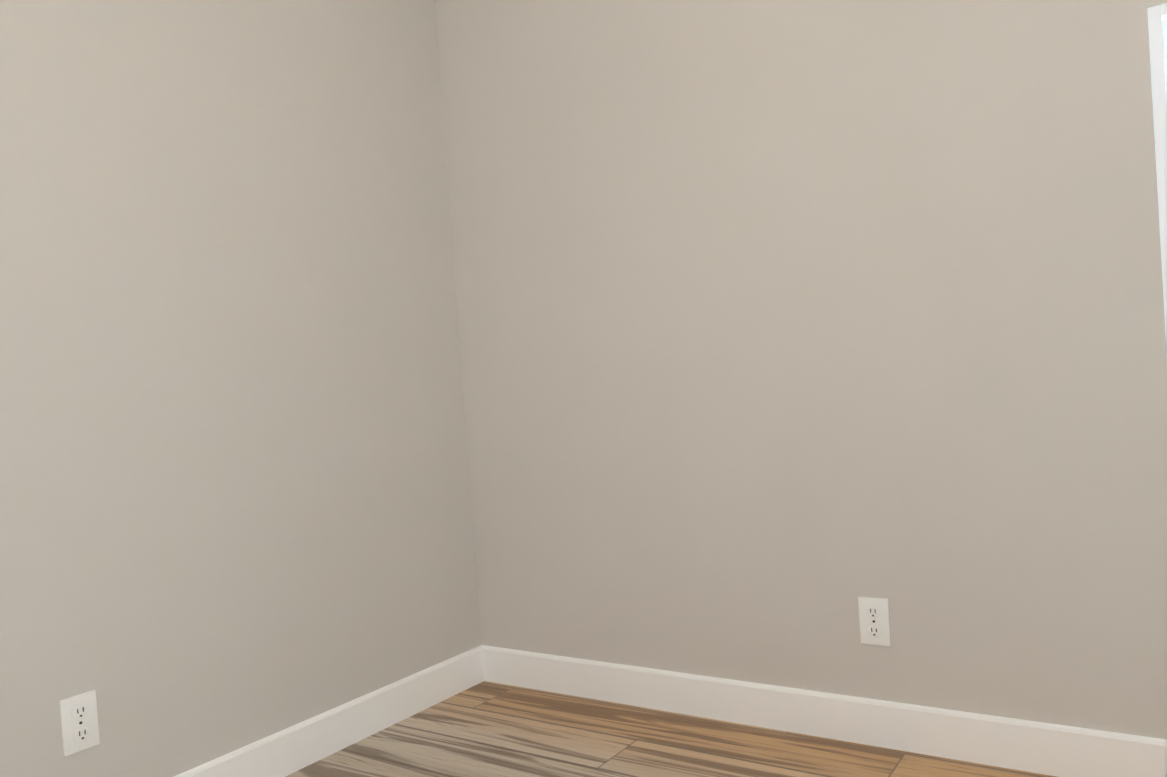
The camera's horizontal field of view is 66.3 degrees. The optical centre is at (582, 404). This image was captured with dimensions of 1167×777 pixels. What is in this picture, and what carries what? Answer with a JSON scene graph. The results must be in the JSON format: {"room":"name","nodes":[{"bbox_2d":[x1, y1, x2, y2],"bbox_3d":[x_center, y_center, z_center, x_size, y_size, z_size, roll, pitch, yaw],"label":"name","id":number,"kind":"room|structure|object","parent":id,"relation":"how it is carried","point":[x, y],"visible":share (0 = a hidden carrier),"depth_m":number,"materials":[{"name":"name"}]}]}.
{"room":"empty room","nodes":[
{"label":"empty room","id":0,"kind":"room"},
{"bbox_2d":[0,0,480,776],"bbox_3d":[-1.518,-0.225,2.303,0.140,2.930,3.677,-3,2,34],"label":"wall","id":1,"kind":"structure","parent":0,"point":[234,496],"depth_m":2.76,"materials":[{"name":"beige paint"}]},
{"bbox_2d":[59,690,99,755],"bbox_3d":[-1.326,0.840,2.363,0.012,0.146,0.090,-3,2,34],"label":"electrical outlet","id":2,"kind":"object","parent":1,"relation":"attached to","point":[79,722],"visible":1,"depth_m":2.36,"materials":[{"name":"white plastic"}]},
{"bbox_2d":[174,645,483,776],"bbox_3d":[-1.244,1.149,2.455,0.016,0.143,2.997,-3,2,34],"label":"baseboard","id":3,"kind":"structure","parent":1,"relation":"attached to","point":[294,748],"depth_m":3.08,"materials":[{"name":"white wood"}]},
{"bbox_2d":[286,681,1055,776],"bbox_3d":[0.190,1.197,1.245,4.020,0.100,3.677,-3,2,34],"label":"floor","id":4,"kind":"structure","parent":0,"point":[486,729],"depth_m":2.92,"materials":[{"name":"brown wood"}]},
{"bbox_2d":[434,0,1166,738],"bbox_3d":[1.131,-0.419,2.635,3.880,2.930,0.140,-3,2,34],"label":"wall","id":5,"kind":"structure","parent":0,"point":[790,332],"depth_m":2.82,"materials":[{"name":"beige paint"}]},
{"bbox_2d":[482,645,1166,776],"bbox_3d":[1.004,0.985,2.724,3.440,0.143,0.016,-3,2,34],"label":"baseboard","id":6,"kind":"structure","parent":5,"relation":"attached to","point":[1056,750],"depth_m":2.82,"materials":[{"name":"white wood"}]},
{"bbox_2d":[858,597,890,645],"bbox_3d":[0.905,0.671,2.772,0.090,0.146,0.012,-3,2,34],"label":"outlet","id":7,"kind":"object","parent":5,"relation":"attached to","point":[874,621],"visible":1,"depth_m":2.77,"materials":[{"name":"white plastic"}]},
{"bbox_2d":[1147,3,1166,352],"bbox_3d":[1.885,-0.426,2.087,0.905,1.237,0.088,-3,2,34],"label":"window unit","id":8,"kind":"structure","parent":5,"relation":"in","point":[1157,19],"depth_m":2.30,"materials":[{"name":"white plastic"}]}
]}

